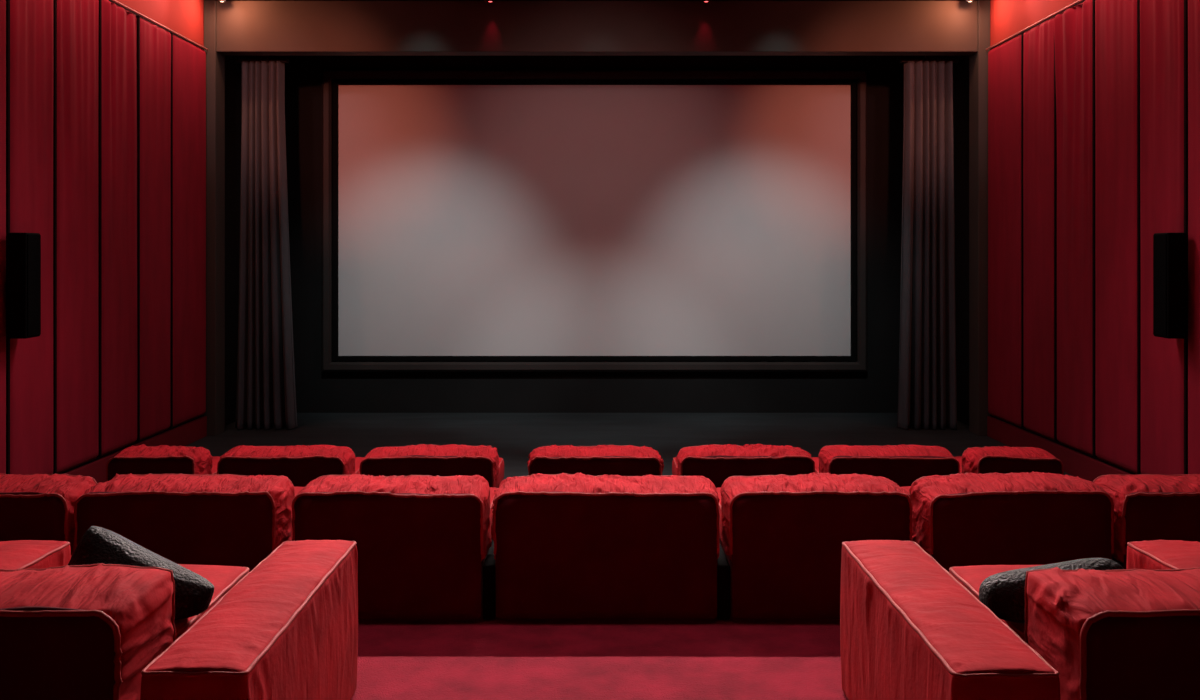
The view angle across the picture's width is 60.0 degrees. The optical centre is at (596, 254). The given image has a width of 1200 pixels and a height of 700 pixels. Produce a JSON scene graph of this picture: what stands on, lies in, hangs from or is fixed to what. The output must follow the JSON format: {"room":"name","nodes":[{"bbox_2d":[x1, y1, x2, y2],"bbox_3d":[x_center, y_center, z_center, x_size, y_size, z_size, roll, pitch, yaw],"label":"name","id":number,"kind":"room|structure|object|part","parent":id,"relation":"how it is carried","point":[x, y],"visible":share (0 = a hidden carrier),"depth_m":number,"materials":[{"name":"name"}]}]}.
{"room":"auditorium","nodes":[
{"label":"auditorium","id":0,"kind":"room"},
{"bbox_2d":[117,0,253,425],"bbox_3d":[-4.500,-0.365,5.700,0.150,5.000,15.400,0,0,0],"label":"wall","id":1,"kind":"structure","parent":0,"point":[233,70],"depth_m":12.51,"materials":[{"name":"paint"}]},
{"bbox_2d":[0,0,5,473],"bbox_3d":[-4.379,-0.253,7.345,0.074,4.085,0.750,0,0,0],"label":"wall panel","id":2,"kind":"object","parent":1,"relation":"attached to","point":[2,2],"visible":0.98,"depth_m":7.65,"materials":[{"name":"fabric"}]},
{"bbox_2d":[6,0,52,474],"bbox_3d":[-4.387,-0.253,8.055,0.055,4.085,0.670,0,0,0],"label":"wall panel","id":3,"kind":"object","parent":1,"relation":"attached to","point":[29,23],"visible":0.87,"depth_m":8.02,"materials":[{"name":"fabric"}]},
{"bbox_2d":[7,233,40,338],"bbox_3d":[-4.278,0.225,7.739,0.173,0.780,0.230,0,0,-4],"label":"wall speaker","id":4,"kind":"object","parent":3,"relation":"attached to","point":[23,249],"visible":1,"depth_m":7.63},
{"bbox_2d":[27,235,40,336],"bbox_3d":[-4.196,0.225,7.745,0.008,0.752,0.204,0,0,-4],"label":"grille","id":5,"kind":"object","parent":4,"relation":"attached to","point":[33,241],"depth_m":7.73,"materials":[{"name":"black fabric"}]},
{"bbox_2d":[53,0,98,473],"bbox_3d":[-4.386,-0.253,8.770,0.061,4.085,0.760,0,0,0],"label":"wall panel","id":6,"kind":"object","parent":1,"relation":"attached to","point":[75,22],"visible":1,"depth_m":8.69,"materials":[{"name":"fabric"}]},
{"bbox_2d":[97,0,136,457],"bbox_3d":[-4.383,-0.253,9.535,0.078,4.085,0.770,0,0,0],"label":"wall panel","id":7,"kind":"object","parent":1,"relation":"attached to","point":[117,39],"visible":1,"depth_m":9.49,"materials":[{"name":"fabric"}]},
{"bbox_2d":[59,0,203,473],"bbox_3d":[-4.419,-0.265,8.945,0.012,4.150,5.450,0,0,0],"label":"trim","id":8,"kind":"structure","parent":1,"relation":"attached to","point":[168,429],"depth_m":10.02,"materials":[{"name":"red"}]},
{"bbox_2d":[64,416,206,482],"bbox_3d":[-4.402,1.923,8.945,0.045,0.225,5.450,0,0,0],"label":"baseboard","id":9,"kind":"structure","parent":1,"relation":"attached to","point":[188,433],"depth_m":10.57,"materials":[{"name":"black"}]},
{"bbox_2d":[136,15,170,441],"bbox_3d":[-4.386,-0.253,10.305,0.053,4.085,0.770,0,0,0],"label":"wall panel","id":10,"kind":"object","parent":1,"relation":"attached to","point":[153,42],"visible":1,"depth_m":10.26,"materials":[{"name":"fabric"}]},
{"bbox_2d":[112,0,207,50],"bbox_3d":[-4.370,-2.303,9.320,0.020,0.020,4.680,0,0,0],"label":"trim","id":11,"kind":"structure","parent":1,"relation":"attached to","point":[119,3],"depth_m":10.34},
{"bbox_2d":[169,33,205,427],"bbox_3d":[-4.391,-0.253,11.172,0.044,4.085,0.965,0,0,0],"label":"wall panel","id":12,"kind":"object","parent":1,"relation":"attached to","point":[188,61],"visible":0.99,"depth_m":11.10,"materials":[{"name":"fabric"}]},
{"bbox_2d":[204,0,224,435],"bbox_3d":[-4.356,-0.415,11.830,0.133,4.900,0.300,0,0,0],"label":"trim","id":13,"kind":"structure","parent":1,"relation":"attached to","point":[215,61],"depth_m":11.68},
{"bbox_2d":[254,56,939,412],"bbox_3d":[0.000,-0.225,13.475,9.250,4.720,0.150,0,0,0],"label":"wall","id":14,"kind":"structure","parent":0,"point":[875,390],"depth_m":13.40,"materials":[{"name":"black paint"}]},
{"bbox_2d":[322,70,866,371],"bbox_3d":[-0.032,-0.439,13.326,6.976,3.863,0.143,0,0,0],"label":"projection screen","id":15,"kind":"object","parent":14,"relation":"attached to","point":[473,220],"visible":1,"depth_m":13.32,"materials":[{"name":"fabric"}]},
{"bbox_2d":[216,0,977,0],"bbox_3d":[0.000,-2.915,5.000,9.250,0.100,14.000,0,0,0],"label":"ceiling","id":16,"kind":"structure","parent":0,"point":[216,0],"depth_m":11.70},
{"bbox_2d":[216,1,977,55],"bbox_3d":[0.000,-2.578,11.820,8.580,0.575,0.240,0,0,0],"label":"wall","id":17,"kind":"structure","parent":16,"relation":"attached to","point":[243,28],"depth_m":11.70,"materials":[{"name":"brown paint"}]},
{"bbox_2d":[351,657,847,699],"bbox_3d":[0.000,1.795,0.892,8.850,0.680,5.783,0,0,0],"label":"floor","id":18,"kind":"structure","parent":0,"point":[378,678],"depth_m":3.57,"materials":[{"name":"red carpet"}]},
{"bbox_2d":[0,540,357,699],"bbox_3d":[-1.401,1.135,2.920,1.218,0.640,1.102,0,0,0],"label":"armchair","id":19,"kind":"object","parent":18,"relation":"on","point":[285,628],"visible":0.99,"depth_m":2.61,"materials":[{"name":"red fabric"}]},
{"bbox_3d":[-1.877,1.195,2.920,0.267,0.519,1.100,0,0,0],"label":"armrest","id":20,"kind":"part","parent":19,"relation":"part of","materials":[{"name":"red fabric"}]},
{"bbox_3d":[-1.445,1.139,2.474,0.602,0.601,0.025,0,0,0],"label":"panel","id":21,"kind":"part","parent":19,"relation":"part of","materials":[{"name":"red fabric"}]},
{"bbox_3d":[-1.444,1.010,2.648,0.650,0.390,0.343,0,0,0],"label":"backrest","id":22,"kind":"part","parent":19,"relation":"part of","materials":[{"name":"red fabric"}]},
{"bbox_2d":[68,526,213,619],"bbox_3d":[-1.340,0.893,2.943,0.510,0.232,0.228,0,0,0],"label":"throw pillow","id":23,"kind":"object","parent":19,"relation":"on","point":[194,592],"visible":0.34,"depth_m":2.92,"materials":[{"name":"grey fabric"}]},
{"bbox_2d":[174,564,248,639],"bbox_3d":[-1.445,1.115,3.100,0.607,0.205,0.740,0,0,0],"label":"seat cushion","id":24,"kind":"object","parent":19,"relation":"on","point":[223,578],"depth_m":3.30,"materials":[{"name":"red fabric"}]},
{"bbox_3d":[-0.922,1.194,2.920,0.262,0.522,1.100,0,0,0],"label":"armrest","id":25,"kind":"part","parent":19,"relation":"part of","materials":[{"name":"red fabric"}]},
{"bbox_2d":[840,540,1199,699],"bbox_3d":[1.411,1.139,2.920,1.215,0.631,1.102,0,0,0],"label":"armchair","id":26,"kind":"object","parent":18,"relation":"on","point":[912,628],"visible":0.99,"depth_m":2.61,"materials":[{"name":"red fabric"}]},
{"bbox_3d":[0.938,1.196,2.920,0.267,0.518,1.100,0,0,0],"label":"armrest","id":27,"kind":"part","parent":26,"relation":"part of","materials":[{"name":"red fabric"}]},
{"bbox_2d":[949,565,1039,641],"bbox_3d":[1.452,1.117,3.100,0.592,0.202,0.740,0,0,0],"label":"seat cushion","id":28,"kind":"object","parent":26,"relation":"on","point":[971,577],"depth_m":3.33,"materials":[{"name":"red fabric"}]},
{"bbox_2d":[979,558,1123,623],"bbox_3d":[1.315,0.939,2.945,0.449,0.140,0.232,0,0,0],"label":"throw pillow","id":29,"kind":"object","parent":26,"relation":"on","point":[1003,593],"visible":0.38,"depth_m":2.91,"materials":[{"name":"grey fabric"}]},
{"bbox_3d":[1.452,1.014,2.648,0.635,0.381,0.343,0,0,0],"label":"backrest","id":30,"kind":"part","parent":26,"relation":"part of","materials":[{"name":"red fabric"}]},
{"bbox_3d":[1.452,1.143,2.474,0.587,0.595,0.025,0,0,0],"label":"panel","id":31,"kind":"part","parent":26,"relation":"part of","materials":[{"name":"red fabric"}]},
{"bbox_3d":[1.887,1.195,2.920,0.262,0.520,1.100,0,0,0],"label":"armrest","id":32,"kind":"part","parent":26,"relation":"part of","materials":[{"name":"red fabric"}]},
{"bbox_2d":[358,604,840,656],"bbox_3d":[0.000,1.940,5.002,8.850,0.390,2.404,0,0,0],"label":"floor","id":33,"kind":"structure","parent":0,"point":[479,637],"depth_m":4.74,"materials":[{"name":"red carpet"}]},
{"bbox_2d":[0,473,97,556],"bbox_3d":[-2.965,1.415,5.436,0.977,0.660,1.008,0,0,0],"label":"chair","id":34,"kind":"object","parent":33,"relation":"on","point":[35,506],"visible":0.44,"depth_m":4.93,"materials":[{"name":"red fabric"}]},
{"bbox_3d":[-2.975,1.427,4.944,0.892,0.607,0.025,0,0,0],"label":"panel","id":35,"kind":"part","parent":34,"relation":"part of","materials":[{"name":"red fabric"}]},
{"bbox_2d":[74,473,303,571],"bbox_3d":[-1.972,1.419,5.436,1.056,0.653,1.008,0,0,0],"label":"chair","id":36,"kind":"object","parent":33,"relation":"on","point":[211,519],"visible":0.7,"depth_m":4.93,"materials":[{"name":"red fabric"}]},
{"bbox_3d":[-2.006,1.428,4.944,0.931,0.604,0.025,0,0,0],"label":"panel","id":37,"kind":"part","parent":36,"relation":"part of","materials":[{"name":"red fabric"}]},
{"bbox_2d":[294,486,303,495],"bbox_3d":[-2.006,1.405,5.570,0.934,0.205,0.740,0,0,0],"label":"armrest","id":38,"kind":"object","parent":36,"relation":"on","point":[296,489],"depth_m":5.83,"materials":[{"name":"red fabric"}]},
{"bbox_2d":[291,474,497,619],"bbox_3d":[-0.975,1.422,5.436,0.976,0.646,1.008,0,0,0],"label":"chair","id":39,"kind":"object","parent":33,"relation":"on","point":[425,544],"visible":0.91,"depth_m":4.93,"materials":[{"name":"red fabric"}]},
{"bbox_3d":[-0.992,1.297,5.118,0.943,0.396,0.343,0,0,0],"label":"backrest","id":40,"kind":"part","parent":39,"relation":"part of","materials":[{"name":"red fabric"}]},
{"bbox_3d":[-0.516,1.614,5.400,0.059,0.262,0.880,0,0,0],"label":"panel","id":41,"kind":"part","parent":39,"relation":"part of","materials":[{"name":"black"}]},
{"bbox_2d":[490,487,496,537],"bbox_3d":[-0.995,1.407,5.570,0.892,0.201,0.740,0,0,0],"label":"armrest","id":42,"kind":"object","parent":39,"relation":"on","point":[492,489],"depth_m":5.58,"materials":[{"name":"red fabric"}]},
{"bbox_2d":[491,472,729,619],"bbox_3d":[0.060,1.417,5.436,1.152,0.655,1.008,0,0,0],"label":"chair","id":43,"kind":"object","parent":33,"relation":"on","point":[577,545],"visible":1,"depth_m":4.93,"materials":[{"name":"red fabric"}]},
{"bbox_3d":[0.041,1.292,5.118,1.116,0.405,0.343,0,0,0],"label":"backrest","id":44,"kind":"part","parent":43,"relation":"part of","materials":[{"name":"red fabric"}]},
{"bbox_3d":[0.606,1.614,5.400,0.060,0.262,0.880,0,0,0],"label":"panel","id":45,"kind":"part","parent":43,"relation":"part of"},
{"bbox_2d":[716,472,912,618],"bbox_3d":[1.101,1.418,5.436,0.974,0.655,1.008,0,0,0],"label":"chair","id":46,"kind":"object","parent":33,"relation":"on","point":[782,536],"visible":0.82,"depth_m":4.93,"materials":[{"name":"red fabric"}]},
{"bbox_2d":[716,487,721,541],"bbox_3d":[1.064,1.407,5.570,0.851,0.202,0.740,0,0,0],"label":"seat cushion","id":47,"kind":"object","parent":46,"relation":"on","point":[718,489],"depth_m":5.46,"materials":[{"name":"red fabric"}]},
{"bbox_3d":[1.064,1.293,5.118,0.900,0.405,0.343,0,0,0],"label":"backrest","id":48,"kind":"part","parent":46,"relation":"part of","materials":[{"name":"red fabric"}]},
{"bbox_2d":[902,471,1113,571],"bbox_3d":[2.033,1.415,5.436,0.942,0.660,1.008,0,0,0],"label":"chair","id":49,"kind":"object","parent":33,"relation":"on","point":[1023,518],"visible":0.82,"depth_m":4.93,"materials":[{"name":"red fabric"}]},
{"bbox_3d":[2.019,1.427,4.944,0.853,0.607,0.025,0,0,0],"label":"panel","id":50,"kind":"part","parent":49,"relation":"part of","materials":[{"name":"red fabric"}]},
{"bbox_2d":[1093,474,1199,568],"bbox_3d":[2.951,1.415,5.436,0.943,0.636,1.008,0,0,0],"label":"chair","id":51,"kind":"object","parent":33,"relation":"on","point":[1147,507],"visible":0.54,"depth_m":4.93,"materials":[{"name":"red fabric"}]},
{"bbox_3d":[2.955,1.430,4.944,0.892,0.600,0.025,0,0,0],"label":"panel","id":52,"kind":"part","parent":51,"relation":"part of","materials":[{"name":"red fabric"}]},
{"bbox_2d":[186,413,1071,479],"bbox_3d":[0.000,2.085,9.800,8.850,0.100,7.200,0,0,0],"label":"floor","id":53,"kind":"structure","parent":0,"point":[514,436],"depth_m":11.98,"materials":[{"name":"black carpet"}]},
{"bbox_2d":[106,444,219,481],"bbox_3d":[-3.065,1.708,7.806,0.798,0.654,1.008,0,0,0],"label":"chair","id":54,"kind":"object","parent":53,"relation":"on","point":[142,459],"visible":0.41,"depth_m":7.31,"materials":[{"name":"red fabric"}]},
{"bbox_3d":[-3.140,1.721,7.314,0.602,0.598,0.025,0,0,0],"label":"panel","id":55,"kind":"part","parent":54,"relation":"part of","materials":[{"name":"red fabric"}]},
{"bbox_2d":[212,456,219,473],"bbox_3d":[-3.140,1.697,7.940,0.607,0.202,0.740,0,0,0],"label":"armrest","id":56,"kind":"object","parent":54,"relation":"on","point":[216,459],"depth_m":8.00,"materials":[{"name":"red fabric"}]},
{"bbox_2d":[217,444,364,486],"bbox_3d":[-2.178,1.710,7.806,1.033,0.649,1.008,0,0,0],"label":"chair","id":57,"kind":"object","parent":53,"relation":"on","point":[303,464],"visible":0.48,"depth_m":7.31,"materials":[{"name":"red fabric"}]},
{"bbox_3d":[-2.225,1.719,7.314,0.872,0.602,0.025,0,0,0],"label":"panel","id":58,"kind":"part","parent":57,"relation":"part of","materials":[{"name":"red fabric"}]},
{"bbox_3d":[-2.226,1.585,7.488,0.936,0.399,0.343,0,0,0],"label":"backrest","id":59,"kind":"part","parent":57,"relation":"part of","materials":[{"name":"red fabric"}]},
{"bbox_2d":[355,457,364,473],"bbox_3d":[-2.225,1.696,7.940,0.877,0.204,0.740,0,0,0],"label":"armrest","id":60,"kind":"object","parent":57,"relation":"on","point":[358,459],"depth_m":8.00,"materials":[{"name":"red fabric"}]},
{"bbox_2d":[360,444,503,487],"bbox_3d":[-1.195,1.702,7.806,0.982,0.641,1.008,0,0,0],"label":"chair","id":61,"kind":"object","parent":53,"relation":"on","point":[420,459],"visible":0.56,"depth_m":7.31,"materials":[{"name":"red fabric"}]},
{"bbox_3d":[-1.198,1.715,7.314,0.917,0.611,0.025,0,0,0],"label":"panel","id":62,"kind":"part","parent":61,"relation":"part of","materials":[{"name":"red fabric"}]},
{"bbox_2d":[498,457,503,486],"bbox_3d":[-1.198,1.696,7.940,0.922,0.203,0.740,0,0,0],"label":"armrest","id":63,"kind":"object","parent":61,"relation":"on","point":[501,462],"depth_m":8.04,"materials":[{"name":"red fabric"}]},
{"bbox_2d":[527,444,663,475],"bbox_3d":[-0.013,1.702,7.806,0.984,0.641,1.008,0,0,0],"label":"chair","id":64,"kind":"object","parent":53,"relation":"on","point":[622,460],"visible":0.38,"depth_m":7.31,"materials":[{"name":"red fabric"}]},
{"bbox_3d":[-0.015,1.718,7.314,0.911,0.604,0.025,0,0,0],"label":"panel","id":65,"kind":"part","parent":64,"relation":"part of","materials":[{"name":"red fabric"}]},
{"bbox_2d":[672,443,814,487],"bbox_3d":[1.100,1.705,7.806,1.068,0.659,1.008,0,0,0],"label":"chair","id":66,"kind":"object","parent":53,"relation":"on","point":[715,462],"visible":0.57,"depth_m":7.31,"materials":[{"name":"red fabric"}]},
{"bbox_2d":[672,458,677,474],"bbox_3d":[1.060,1.695,7.940,0.926,0.205,0.740,0,0,0],"label":"seat cushion","id":67,"kind":"object","parent":66,"relation":"on","point":[674,463],"depth_m":8.12,"materials":[{"name":"red fabric"}]},
{"bbox_3d":[1.060,1.716,7.314,0.922,0.608,0.025,0,0,0],"label":"panel","id":68,"kind":"part","parent":66,"relation":"part of","materials":[{"name":"red fabric"}]},
{"bbox_2d":[811,444,959,486],"bbox_3d":[2.147,1.709,7.806,1.074,0.651,1.008,0,0,0],"label":"chair","id":69,"kind":"object","parent":53,"relation":"on","point":[902,464],"visible":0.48,"depth_m":7.31,"materials":[{"name":"red fabric"}]},
{"bbox_2d":[811,457,818,472],"bbox_3d":[2.090,1.694,7.940,0.906,0.207,0.740,0,0,0],"label":"seat cushion","id":70,"kind":"object","parent":69,"relation":"on","point":[816,459],"depth_m":8.01,"materials":[{"name":"red fabric"}]},
{"bbox_3d":[2.089,1.584,7.488,0.957,0.401,0.343,0,0,0],"label":"backrest","id":71,"kind":"part","parent":69,"relation":"part of","materials":[{"name":"red fabric"}]},
{"bbox_3d":[2.090,1.717,7.314,0.902,0.606,0.025,0,0,0],"label":"panel","id":72,"kind":"part","parent":69,"relation":"part of","materials":[{"name":"red fabric"}]},
{"bbox_2d":[955,446,1063,474],"bbox_3d":[2.978,1.709,7.806,0.641,0.628,1.008,0,0,0],"label":"chair","id":73,"kind":"object","parent":53,"relation":"on","point":[983,460],"visible":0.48,"depth_m":7.31,"materials":[{"name":"red fabric"}]},
{"bbox_2d":[955,456,961,472],"bbox_3d":[2.980,1.695,7.940,0.585,0.206,0.740,0,0,0],"label":"seat cushion","id":74,"kind":"object","parent":73,"relation":"on","point":[959,458],"depth_m":8.06,"materials":[{"name":"red fabric"}]},
{"bbox_3d":[2.980,1.721,7.314,0.582,0.597,0.025,0,0,0],"label":"panel","id":75,"kind":"part","parent":73,"relation":"part of","materials":[{"name":"red fabric"}]},
{"bbox_2d":[940,0,1076,425],"bbox_3d":[4.500,-0.365,5.700,0.150,5.000,15.400,0,0,0],"label":"wall","id":76,"kind":"structure","parent":0,"point":[961,69],"depth_m":12.51,"materials":[{"name":"paint"}]},
{"bbox_2d":[969,0,989,435],"bbox_3d":[4.356,-0.415,11.830,0.133,4.900,0.300,0,0,0],"label":"trim","id":77,"kind":"structure","parent":76,"relation":"attached to","point":[978,61],"depth_m":11.68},
{"bbox_2d":[988,33,1024,427],"bbox_3d":[4.390,-0.253,11.172,0.046,4.085,0.965,0,0,0],"label":"wall panel","id":78,"kind":"object","parent":76,"relation":"attached to","point":[1005,61],"visible":1,"depth_m":11.10,"materials":[{"name":"fabric"}]},
{"bbox_2d":[986,0,1081,50],"bbox_3d":[4.370,-2.303,9.320,0.020,0.020,4.680,0,0,0],"label":"trim","id":79,"kind":"structure","parent":76,"relation":"attached to","point":[1074,3],"depth_m":10.34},
{"bbox_2d":[1023,16,1057,441],"bbox_3d":[4.386,-0.253,10.305,0.063,4.085,0.770,0,0,0],"label":"wall panel","id":80,"kind":"object","parent":76,"relation":"attached to","point":[1039,80],"visible":0.98,"depth_m":10.26,"materials":[{"name":"fabric"}]},
{"bbox_2d":[987,416,1129,481],"bbox_3d":[4.402,1.923,8.945,0.045,0.225,5.450,0,0,0],"label":"baseboard","id":81,"kind":"structure","parent":76,"relation":"attached to","point":[1075,463],"depth_m":9.91,"materials":[{"name":"black"}]},
{"bbox_2d":[990,0,1136,474],"bbox_3d":[4.419,-0.265,8.945,0.012,4.150,5.450,0,0,0],"label":"trim","id":82,"kind":"structure","parent":76,"relation":"attached to","point":[1082,1],"depth_m":10.02,"materials":[{"name":"red"}]},
{"bbox_2d":[1054,0,1096,457],"bbox_3d":[4.379,-0.253,9.535,0.092,4.085,0.771,0,0,0],"label":"wall panel","id":83,"kind":"object","parent":76,"relation":"attached to","point":[1074,28],"visible":1,"depth_m":9.48,"materials":[{"name":"fabric"}]},
{"bbox_2d":[1095,0,1140,473],"bbox_3d":[4.390,-0.253,8.770,0.045,4.085,0.760,0,0,0],"label":"wall panel","id":84,"kind":"object","parent":76,"relation":"attached to","point":[1117,22],"visible":1,"depth_m":8.74,"materials":[{"name":"fabric"}]},
{"bbox_2d":[1140,0,1187,474],"bbox_3d":[4.385,-0.253,8.055,0.059,4.085,0.670,0,0,0],"label":"wall panel","id":85,"kind":"object","parent":76,"relation":"attached to","point":[1163,23],"visible":0.9,"depth_m":8.05,"materials":[{"name":"fabric"}]},
{"bbox_2d":[1153,233,1186,338],"bbox_3d":[4.279,0.225,7.739,0.173,0.780,0.230,0,0,4],"label":"wall speaker","id":86,"kind":"object","parent":85,"relation":"attached to","point":[1169,249],"visible":1,"depth_m":7.63},
{"bbox_2d":[1153,235,1166,336],"bbox_3d":[4.196,0.225,7.745,0.008,0.752,0.204,0,0,4],"label":"grille","id":87,"kind":"object","parent":86,"relation":"attached to","point":[1159,241],"depth_m":7.73,"materials":[{"name":"black fabric"}]},
{"bbox_2d":[1188,0,1199,473],"bbox_3d":[4.387,-0.253,7.345,0.063,4.085,0.750,0,0,0],"label":"wall panel","id":88,"kind":"object","parent":76,"relation":"attached to","point":[1193,5],"visible":0.97,"depth_m":7.62,"materials":[{"name":"fabric"}]},
{"bbox_3d":[0.000,-2.635,12.800,9.250,0.100,1.600,0,0,0],"label":"ceiling","id":89,"kind":"structure","parent":0,"visible":0},
{"bbox_2d":[235,56,297,429],"bbox_3d":[-3.883,-0.281,12.152,0.718,4.608,0.258,0,0,0],"label":"stage curtain","id":90,"kind":"object","parent":89,"relation":"hanging from","point":[266,391],"visible":1,"depth_m":12.09,"materials":[{"name":"black fabric"}]},
{"bbox_2d":[897,56,959,429],"bbox_3d":[3.883,-0.281,12.150,0.700,4.608,0.256,0,0,0],"label":"stage curtain","id":91,"kind":"object","parent":89,"relation":"hanging from","point":[927,394],"visible":1,"depth_m":12.10,"materials":[{"name":"black fabric"}]}
]}

